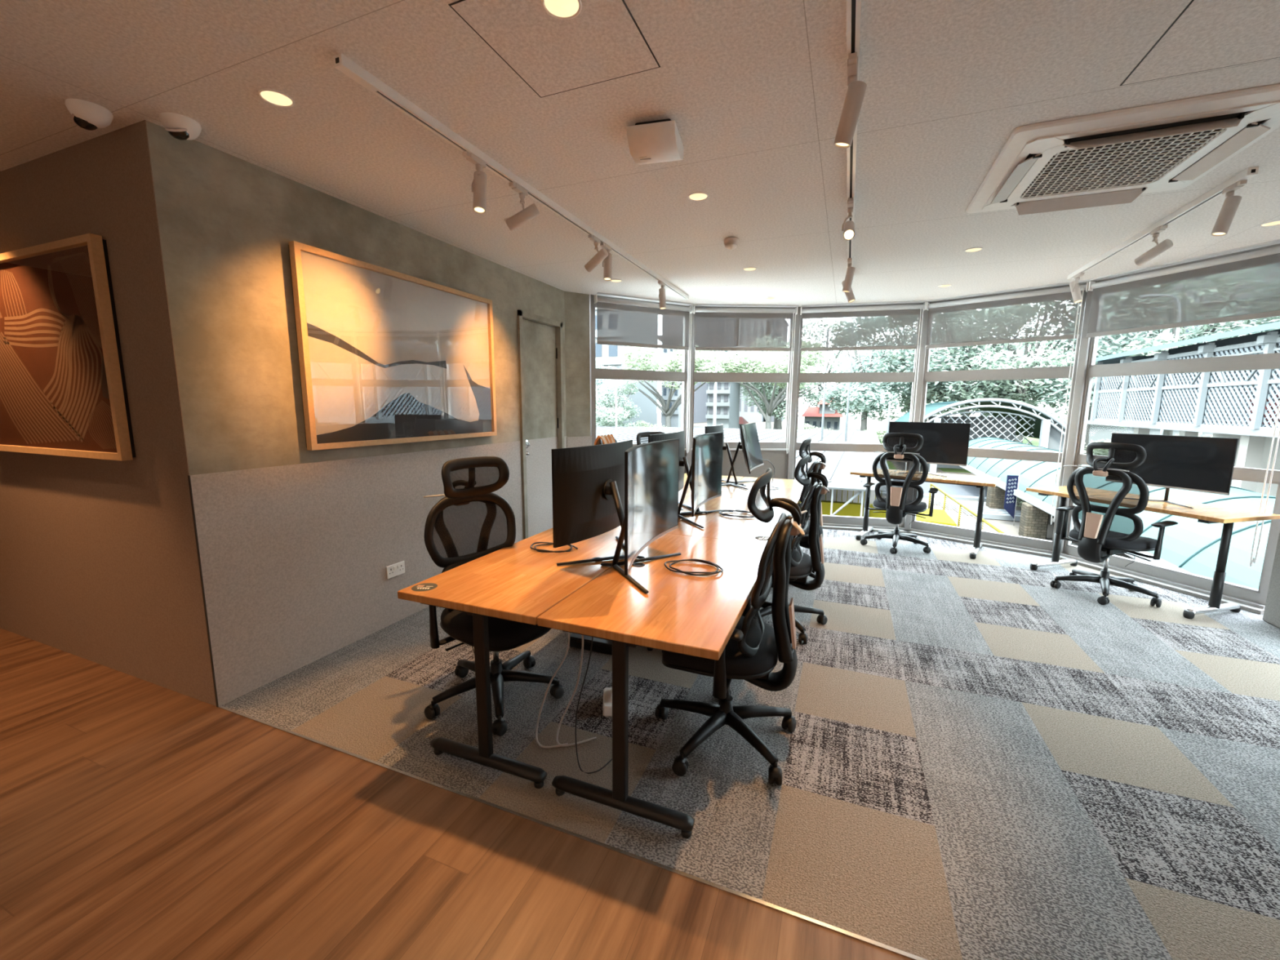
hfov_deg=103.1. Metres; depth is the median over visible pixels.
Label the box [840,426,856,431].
tree
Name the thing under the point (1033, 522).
stone pier
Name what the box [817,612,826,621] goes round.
hood
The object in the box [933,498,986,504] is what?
step
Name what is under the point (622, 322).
roller blind
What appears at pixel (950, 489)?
road
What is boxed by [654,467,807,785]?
chair
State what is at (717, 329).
roller blind
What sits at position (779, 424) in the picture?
tree
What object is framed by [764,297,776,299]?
recessed light
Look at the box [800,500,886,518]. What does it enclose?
wall
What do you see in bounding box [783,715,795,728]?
hood
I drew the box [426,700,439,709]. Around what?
hood
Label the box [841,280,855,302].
track spotlight
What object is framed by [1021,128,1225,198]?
grille
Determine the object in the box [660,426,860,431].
road
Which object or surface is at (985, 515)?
step
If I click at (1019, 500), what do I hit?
tree
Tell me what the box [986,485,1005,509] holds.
stone pier
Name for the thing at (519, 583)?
desk
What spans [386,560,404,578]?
wall socket
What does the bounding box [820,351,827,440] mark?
flagpole
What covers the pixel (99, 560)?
wall
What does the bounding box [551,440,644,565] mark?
monitor
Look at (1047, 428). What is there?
arched bridge
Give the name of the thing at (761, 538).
sticker
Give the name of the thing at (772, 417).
tower block
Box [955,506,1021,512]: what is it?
step
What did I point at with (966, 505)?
step
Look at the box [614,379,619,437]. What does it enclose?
street lamp
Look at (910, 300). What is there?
trim
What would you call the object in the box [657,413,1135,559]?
ground
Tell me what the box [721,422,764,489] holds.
monitor
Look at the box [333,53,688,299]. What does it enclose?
ceiling track
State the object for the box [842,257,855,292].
track spotlight
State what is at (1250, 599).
window
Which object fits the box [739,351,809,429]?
tree
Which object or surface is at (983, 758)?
floor
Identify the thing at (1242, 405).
lattice fence
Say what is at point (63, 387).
framed artwork
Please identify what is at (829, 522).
window
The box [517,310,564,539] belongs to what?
door
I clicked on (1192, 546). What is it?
canopy
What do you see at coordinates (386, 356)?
framed artwork
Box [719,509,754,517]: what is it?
cable
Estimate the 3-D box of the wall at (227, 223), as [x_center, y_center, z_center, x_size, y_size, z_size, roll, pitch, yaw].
[-1.571,-0.444,4.101,0.166,2.775,3.594,4,9,22]
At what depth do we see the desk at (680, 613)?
1.98 m
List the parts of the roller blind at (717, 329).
bead chain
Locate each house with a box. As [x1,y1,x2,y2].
[738,416,748,428]
[801,398,843,430]
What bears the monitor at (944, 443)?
on the desk at (980, 482)
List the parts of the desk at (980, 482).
leg, leg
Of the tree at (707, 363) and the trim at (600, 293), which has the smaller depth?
the trim at (600, 293)
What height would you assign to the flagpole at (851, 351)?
7.650 m
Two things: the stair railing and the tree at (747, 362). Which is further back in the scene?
the tree at (747, 362)
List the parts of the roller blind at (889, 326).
bead chain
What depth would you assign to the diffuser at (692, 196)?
2.99 m
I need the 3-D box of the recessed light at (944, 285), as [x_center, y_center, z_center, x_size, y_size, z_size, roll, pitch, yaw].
[3.095,-1.970,5.165,0.124,0.010,0.124,4,9,22]
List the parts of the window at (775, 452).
infill panel, sill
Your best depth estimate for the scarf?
4.40 m
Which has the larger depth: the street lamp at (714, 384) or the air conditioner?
the street lamp at (714, 384)
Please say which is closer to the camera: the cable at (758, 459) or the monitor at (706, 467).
the monitor at (706, 467)
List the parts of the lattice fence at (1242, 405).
screen post, screen post, screen post, screen rail, screen rail, screen post, screen rail, screen rail, screen post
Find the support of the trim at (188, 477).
attached to the wall at (99, 560)
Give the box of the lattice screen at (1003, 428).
[927,410,1035,468]
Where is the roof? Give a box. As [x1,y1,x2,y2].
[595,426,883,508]
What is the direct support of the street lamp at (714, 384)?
on the lawn
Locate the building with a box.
[705,382,740,428]
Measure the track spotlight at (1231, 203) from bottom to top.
0.248 m
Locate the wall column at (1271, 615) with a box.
[1262,530,1279,628]
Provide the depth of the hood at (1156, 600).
4.01 m
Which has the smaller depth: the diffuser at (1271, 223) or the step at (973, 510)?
the diffuser at (1271, 223)
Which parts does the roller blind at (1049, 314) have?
bead chain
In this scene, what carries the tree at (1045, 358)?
on the lawn at (1035, 442)
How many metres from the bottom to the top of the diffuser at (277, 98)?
0.010 m
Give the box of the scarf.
[594,434,614,444]
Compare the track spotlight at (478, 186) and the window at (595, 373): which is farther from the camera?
the window at (595, 373)
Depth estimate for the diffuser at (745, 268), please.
4.57 m
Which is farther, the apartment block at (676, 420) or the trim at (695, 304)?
the apartment block at (676, 420)
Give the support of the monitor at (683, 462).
on the desk at (687, 500)
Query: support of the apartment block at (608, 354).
on the lawn
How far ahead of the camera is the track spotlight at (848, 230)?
2.98 m
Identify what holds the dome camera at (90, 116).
attached to the ceiling
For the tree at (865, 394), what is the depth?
44.92 m
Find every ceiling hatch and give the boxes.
[448,0,660,97]
[1120,0,1279,85]
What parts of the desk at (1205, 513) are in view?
leg, leg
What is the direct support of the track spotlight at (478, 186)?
attached to the ceiling track at (342, 63)
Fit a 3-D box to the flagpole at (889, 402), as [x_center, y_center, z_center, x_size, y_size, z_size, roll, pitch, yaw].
[12.248,-1.873,25.240,0.148,4.050,0.148,8,12,44]
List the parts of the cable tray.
box lid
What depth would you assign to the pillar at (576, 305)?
5.71 m
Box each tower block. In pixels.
[661,348,707,422]
[706,351,737,411]
[737,351,765,422]
[767,351,784,422]
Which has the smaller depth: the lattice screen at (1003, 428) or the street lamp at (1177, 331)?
the street lamp at (1177, 331)
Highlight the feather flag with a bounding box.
[1003,466,1020,525]
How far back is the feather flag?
16.29 m
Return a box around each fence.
[825,488,875,503]
[1087,321,1279,496]
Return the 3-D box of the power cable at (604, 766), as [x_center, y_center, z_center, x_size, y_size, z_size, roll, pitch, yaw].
[-0.220,0.887,2.238,0.162,0.707,0.265,-3,9,-24]
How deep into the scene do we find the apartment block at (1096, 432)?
48.18 m
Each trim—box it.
[187,475,218,706]
[217,705,927,959]
[596,292,694,305]
[694,303,798,306]
[801,300,926,306]
[926,280,1087,301]
[1087,239,1279,280]
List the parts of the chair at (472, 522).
coat rail, arm post, lever, arm, lumbar frame, frame, arm, headrest frame, seat, arm, arm, arm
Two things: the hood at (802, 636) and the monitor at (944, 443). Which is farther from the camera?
the monitor at (944, 443)
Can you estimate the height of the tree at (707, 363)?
9.681 m
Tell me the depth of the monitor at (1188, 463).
4.03 m
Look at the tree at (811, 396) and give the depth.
83.00 m
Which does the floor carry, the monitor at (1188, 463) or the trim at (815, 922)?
the trim at (815, 922)
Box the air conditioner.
[965,83,1279,215]
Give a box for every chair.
[423,456,564,736]
[599,436,617,444]
[635,431,665,445]
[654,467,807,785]
[750,454,831,644]
[771,437,829,587]
[860,432,938,554]
[1049,441,1177,607]
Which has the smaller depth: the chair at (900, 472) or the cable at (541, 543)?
the cable at (541, 543)
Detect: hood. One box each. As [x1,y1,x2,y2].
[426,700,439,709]
[492,715,505,732]
[526,655,534,664]
[551,680,562,693]
[656,702,666,711]
[673,753,686,764]
[769,761,781,782]
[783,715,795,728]
[799,630,807,640]
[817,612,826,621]
[1152,595,1160,604]
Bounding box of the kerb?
[923,493,1022,502]
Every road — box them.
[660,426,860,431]
[919,481,987,497]
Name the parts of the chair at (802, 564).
arm, arm, arm post, seat, lumbar frame, arm, headrest frame, arm, frame, arm, arm, coat rail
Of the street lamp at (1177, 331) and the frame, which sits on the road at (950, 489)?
the street lamp at (1177, 331)
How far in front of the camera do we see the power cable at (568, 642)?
2.36 m
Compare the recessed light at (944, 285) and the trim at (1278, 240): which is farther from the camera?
the recessed light at (944, 285)
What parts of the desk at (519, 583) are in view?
leg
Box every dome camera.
[64,97,113,130]
[159,111,201,140]
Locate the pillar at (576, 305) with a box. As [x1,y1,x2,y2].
[564,291,591,448]
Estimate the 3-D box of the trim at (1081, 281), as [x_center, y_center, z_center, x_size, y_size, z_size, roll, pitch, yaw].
[3.815,-1.998,5.394,1.408,0.013,0.026,9,12,44]
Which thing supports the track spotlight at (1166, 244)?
attached to the ceiling track at (1249, 172)
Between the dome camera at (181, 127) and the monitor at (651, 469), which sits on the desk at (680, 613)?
the monitor at (651, 469)
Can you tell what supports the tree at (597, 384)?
on the lawn
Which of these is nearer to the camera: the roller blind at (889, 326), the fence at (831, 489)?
the roller blind at (889, 326)
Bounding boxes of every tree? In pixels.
[595,358,641,424]
[595,379,639,426]
[617,346,737,426]
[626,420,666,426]
[715,351,833,429]
[738,352,823,429]
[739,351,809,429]
[784,350,857,407]
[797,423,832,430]
[815,349,928,431]
[826,349,897,397]
[828,350,892,417]
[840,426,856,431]
[855,345,981,421]
[863,425,886,444]
[882,349,964,422]
[897,342,1043,416]
[947,339,1091,443]
[951,341,1049,417]
[1016,497,1026,506]
[1027,324,1221,453]
[1083,439,1111,453]
[1099,316,1279,435]
[1175,432,1212,436]
[1190,315,1279,344]
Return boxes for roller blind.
[594,293,693,453]
[693,305,797,453]
[800,302,926,422]
[925,281,1088,524]
[1086,245,1279,566]
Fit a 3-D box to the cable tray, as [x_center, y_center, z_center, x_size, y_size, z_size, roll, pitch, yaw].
[-0.252,1.040,3.358,0.370,0.068,0.280,4,9,22]
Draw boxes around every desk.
[397,528,653,788]
[537,533,765,838]
[616,493,709,528]
[666,497,797,587]
[678,473,743,494]
[718,476,803,504]
[849,467,1000,559]
[1026,485,1279,618]
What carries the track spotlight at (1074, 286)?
attached to the ceiling track at (1249, 172)
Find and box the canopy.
[960,436,1275,589]
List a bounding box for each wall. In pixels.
[0,120,216,706]
[146,120,567,706]
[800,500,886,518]
[915,508,956,526]
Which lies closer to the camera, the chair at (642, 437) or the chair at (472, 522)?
the chair at (472, 522)
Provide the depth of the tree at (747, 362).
47.02 m
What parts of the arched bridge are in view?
canopy post, canopy post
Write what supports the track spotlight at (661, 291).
attached to the ceiling track at (342, 63)
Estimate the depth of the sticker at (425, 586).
2.22 m
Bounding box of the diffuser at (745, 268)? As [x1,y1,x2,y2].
[744,267,755,271]
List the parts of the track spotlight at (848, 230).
bracket arm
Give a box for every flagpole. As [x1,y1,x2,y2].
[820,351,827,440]
[844,350,852,441]
[886,401,891,433]
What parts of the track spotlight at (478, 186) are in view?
bracket arm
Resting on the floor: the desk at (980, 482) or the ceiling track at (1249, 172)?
the desk at (980, 482)
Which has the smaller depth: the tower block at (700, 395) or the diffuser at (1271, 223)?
the diffuser at (1271, 223)
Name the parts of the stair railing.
rail post, rail post, rail post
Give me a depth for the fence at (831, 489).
15.00 m
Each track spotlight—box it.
[462,151,487,213]
[505,182,539,231]
[584,234,608,272]
[600,242,612,280]
[657,280,666,309]
[833,52,866,148]
[841,197,854,239]
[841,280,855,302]
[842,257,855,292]
[1069,272,1084,303]
[1134,225,1173,266]
[1210,179,1247,236]
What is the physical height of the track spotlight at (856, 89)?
0.248 m
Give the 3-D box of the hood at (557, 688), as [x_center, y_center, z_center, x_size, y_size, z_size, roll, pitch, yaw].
[-0.448,1.107,2.720,0.055,0.059,0.046,-7,11,-40]
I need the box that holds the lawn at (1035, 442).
[869,430,1039,472]
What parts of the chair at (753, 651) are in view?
arm, arm, arm post, seat, arm post, lumbar frame, arm, headrest frame, arm, frame, arm, arm, coat rail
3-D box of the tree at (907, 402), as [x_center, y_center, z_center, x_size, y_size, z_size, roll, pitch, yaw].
[25.698,-10.694,47.341,10.165,15.317,10.856,7,11,39]
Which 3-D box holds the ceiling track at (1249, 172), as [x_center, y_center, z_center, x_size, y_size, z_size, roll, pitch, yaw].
[3.572,-1.735,3.669,0.042,0.037,2.335,4,9,22]
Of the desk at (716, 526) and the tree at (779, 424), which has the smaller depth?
the desk at (716, 526)
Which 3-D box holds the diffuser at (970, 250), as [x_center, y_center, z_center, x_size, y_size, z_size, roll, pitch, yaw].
[2.611,-1.799,3.982,0.108,0.010,0.108,4,9,22]
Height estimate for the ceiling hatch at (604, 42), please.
0.002 m
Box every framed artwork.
[0,233,136,461]
[288,240,497,450]
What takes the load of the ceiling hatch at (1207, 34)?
attached to the ceiling
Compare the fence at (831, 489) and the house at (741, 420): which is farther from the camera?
the house at (741, 420)
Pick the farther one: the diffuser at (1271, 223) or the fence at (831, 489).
the fence at (831, 489)
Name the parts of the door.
flush ring handle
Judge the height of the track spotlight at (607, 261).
0.247 m
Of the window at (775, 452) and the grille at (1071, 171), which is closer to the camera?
the grille at (1071, 171)
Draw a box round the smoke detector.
[724,236,738,250]
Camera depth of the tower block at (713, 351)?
127.25 m
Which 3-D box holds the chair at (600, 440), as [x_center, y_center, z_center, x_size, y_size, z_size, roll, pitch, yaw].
[-0.144,0.264,4.481,0.698,1.280,0.755,3,9,18]
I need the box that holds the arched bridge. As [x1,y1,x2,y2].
[895,398,1066,472]
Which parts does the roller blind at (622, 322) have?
bead chain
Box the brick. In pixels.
[602,687,612,716]
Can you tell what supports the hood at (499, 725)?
attached to the chair at (472, 522)
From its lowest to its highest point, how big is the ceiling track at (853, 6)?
0.037 m
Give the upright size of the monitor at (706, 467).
0.599 m
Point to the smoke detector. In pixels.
(731, 243)
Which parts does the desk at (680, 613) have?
leg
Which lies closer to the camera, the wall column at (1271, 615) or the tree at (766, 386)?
the wall column at (1271, 615)
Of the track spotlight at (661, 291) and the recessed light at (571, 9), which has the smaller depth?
the recessed light at (571, 9)
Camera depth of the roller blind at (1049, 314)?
5.39 m
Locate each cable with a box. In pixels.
[530,542,577,552]
[535,631,569,748]
[555,635,596,746]
[574,636,612,773]
[663,559,723,575]
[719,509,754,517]
[758,458,779,489]
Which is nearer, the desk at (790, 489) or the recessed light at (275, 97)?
the recessed light at (275, 97)
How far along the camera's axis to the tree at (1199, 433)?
23.26 m
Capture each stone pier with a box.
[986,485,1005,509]
[1018,502,1048,539]
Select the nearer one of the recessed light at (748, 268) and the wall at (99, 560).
the wall at (99, 560)
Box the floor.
[0,528,1279,959]
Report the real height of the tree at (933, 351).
14.895 m
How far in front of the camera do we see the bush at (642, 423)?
45.72 m
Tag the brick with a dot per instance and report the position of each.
(607, 691)
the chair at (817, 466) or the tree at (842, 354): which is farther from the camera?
the tree at (842, 354)
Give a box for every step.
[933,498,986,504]
[938,501,986,506]
[946,503,989,509]
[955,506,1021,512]
[964,509,1020,515]
[973,511,1020,520]
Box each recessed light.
[257,88,295,107]
[541,0,582,19]
[609,279,622,282]
[688,191,708,200]
[742,266,756,271]
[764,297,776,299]
[937,284,951,287]
[964,247,982,252]
[1259,219,1279,226]
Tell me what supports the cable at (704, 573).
on the desk at (680, 613)
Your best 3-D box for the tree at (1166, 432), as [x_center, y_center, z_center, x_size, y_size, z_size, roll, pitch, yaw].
[36.728,-8.338,33.939,10.384,14.651,9.723,3,9,20]
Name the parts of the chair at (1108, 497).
arm post, arm, arm, arm, coat rail, arm, lumbar frame, frame, seat, arm, headrest frame, arm, arm, lever, arm post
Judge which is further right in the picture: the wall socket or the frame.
the frame
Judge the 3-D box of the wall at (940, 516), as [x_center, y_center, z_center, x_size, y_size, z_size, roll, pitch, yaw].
[7.104,1.403,12.883,1.200,1.080,1.800,4,9,22]
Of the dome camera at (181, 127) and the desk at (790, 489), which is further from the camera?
the desk at (790, 489)
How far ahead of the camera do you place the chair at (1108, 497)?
4.08 m
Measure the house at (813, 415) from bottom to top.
5.100 m
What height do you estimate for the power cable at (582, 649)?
0.698 m
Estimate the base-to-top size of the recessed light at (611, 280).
0.010 m
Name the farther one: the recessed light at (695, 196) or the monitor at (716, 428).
the monitor at (716, 428)
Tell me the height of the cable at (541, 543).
0.121 m
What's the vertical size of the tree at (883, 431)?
2.353 m
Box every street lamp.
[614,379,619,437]
[712,383,715,426]
[714,351,722,425]
[1160,327,1179,435]
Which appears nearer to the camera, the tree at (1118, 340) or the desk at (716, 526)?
the desk at (716, 526)
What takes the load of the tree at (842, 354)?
on the ground at (1006, 526)
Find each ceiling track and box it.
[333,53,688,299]
[846,0,861,266]
[1066,166,1258,279]
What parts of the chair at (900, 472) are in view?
arm post, arm, arm, arm, arm, coat rail, lumbar frame, seat, frame, headrest frame, arm, arm, arm, arm post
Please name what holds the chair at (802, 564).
on the floor
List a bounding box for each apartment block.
[595,308,657,426]
[661,348,681,427]
[1088,316,1273,444]
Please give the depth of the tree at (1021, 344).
51.50 m
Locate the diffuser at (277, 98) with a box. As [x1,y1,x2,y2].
[260,90,292,106]
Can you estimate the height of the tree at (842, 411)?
11.009 m
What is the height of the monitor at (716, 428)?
0.599 m
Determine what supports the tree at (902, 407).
on the lawn at (1035, 442)
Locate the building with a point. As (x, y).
(727, 393)
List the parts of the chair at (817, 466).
headrest frame, seat, frame, arm, arm, arm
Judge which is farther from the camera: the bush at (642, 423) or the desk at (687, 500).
the bush at (642, 423)
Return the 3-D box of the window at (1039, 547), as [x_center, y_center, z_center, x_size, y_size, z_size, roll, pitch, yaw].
[3.912,-0.641,5.666,1.556,2.775,0.216,9,12,44]
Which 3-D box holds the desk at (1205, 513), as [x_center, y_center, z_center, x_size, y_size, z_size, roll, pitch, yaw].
[4.221,0.554,4.383,0.620,0.785,1.425,-2,9,-14]
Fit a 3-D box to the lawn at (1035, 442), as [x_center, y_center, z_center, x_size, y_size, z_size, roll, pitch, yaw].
[52.609,-2.474,45.989,56.800,0.298,55.500,4,9,22]
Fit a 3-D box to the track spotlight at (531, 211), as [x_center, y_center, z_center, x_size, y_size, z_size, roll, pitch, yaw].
[-0.657,-1.509,2.841,0.179,0.220,0.143,-5,10,-30]
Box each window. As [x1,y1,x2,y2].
[589,294,688,473]
[684,305,800,479]
[792,302,929,533]
[904,280,1097,557]
[1051,243,1279,614]
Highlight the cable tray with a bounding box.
[567,633,612,655]
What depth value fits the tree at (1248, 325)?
30.61 m
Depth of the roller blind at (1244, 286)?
4.20 m
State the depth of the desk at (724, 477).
5.28 m
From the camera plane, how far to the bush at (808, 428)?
43.92 m
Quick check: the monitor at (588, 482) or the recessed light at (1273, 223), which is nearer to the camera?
the monitor at (588, 482)
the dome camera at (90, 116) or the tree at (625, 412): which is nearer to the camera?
the dome camera at (90, 116)
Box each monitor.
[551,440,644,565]
[600,438,680,593]
[648,430,707,513]
[678,431,723,528]
[705,423,743,485]
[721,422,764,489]
[887,421,970,476]
[1111,432,1239,508]
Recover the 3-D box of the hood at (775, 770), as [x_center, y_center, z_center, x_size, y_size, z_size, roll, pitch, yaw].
[0.560,1.203,2.103,0.046,0.059,0.055,2,8,11]
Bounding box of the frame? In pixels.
[826,487,865,516]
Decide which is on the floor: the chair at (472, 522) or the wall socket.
the chair at (472, 522)
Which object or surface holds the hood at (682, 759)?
attached to the chair at (753, 651)
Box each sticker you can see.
[411,582,437,591]
[755,536,768,540]
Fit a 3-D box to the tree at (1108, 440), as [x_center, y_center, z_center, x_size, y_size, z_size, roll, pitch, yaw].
[22.928,-0.980,24.732,3.482,2.601,6.773,4,9,22]
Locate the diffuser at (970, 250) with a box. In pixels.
[965,248,981,252]
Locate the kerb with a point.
(925, 495)
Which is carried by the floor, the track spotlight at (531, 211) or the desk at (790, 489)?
the desk at (790, 489)
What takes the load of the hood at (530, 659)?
attached to the chair at (472, 522)
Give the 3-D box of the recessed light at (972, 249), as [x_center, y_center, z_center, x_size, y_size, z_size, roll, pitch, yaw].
[2.611,-1.799,3.982,0.124,0.010,0.124,4,9,22]
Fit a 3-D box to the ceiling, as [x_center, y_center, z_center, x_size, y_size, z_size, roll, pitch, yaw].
[-0.898,-1.736,2.336,10.400,0.300,10.472,4,9,22]
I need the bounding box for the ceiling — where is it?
[0,0,1279,307]
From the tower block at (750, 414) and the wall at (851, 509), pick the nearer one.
the wall at (851, 509)
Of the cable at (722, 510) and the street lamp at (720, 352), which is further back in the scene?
the street lamp at (720, 352)
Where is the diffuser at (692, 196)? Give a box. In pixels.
[689,193,706,199]
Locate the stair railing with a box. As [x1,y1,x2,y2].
[928,483,1004,533]
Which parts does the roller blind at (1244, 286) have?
bead chain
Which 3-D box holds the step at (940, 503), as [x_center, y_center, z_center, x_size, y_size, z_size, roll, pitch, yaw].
[12.455,0.977,19.190,2.000,0.160,0.320,4,9,22]
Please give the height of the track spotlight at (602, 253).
0.223 m
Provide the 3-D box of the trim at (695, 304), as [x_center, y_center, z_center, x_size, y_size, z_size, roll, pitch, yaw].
[1.300,-2.130,6.196,1.263,0.013,0.026,0,8,-2]
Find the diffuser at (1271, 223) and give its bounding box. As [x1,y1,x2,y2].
[1262,221,1279,226]

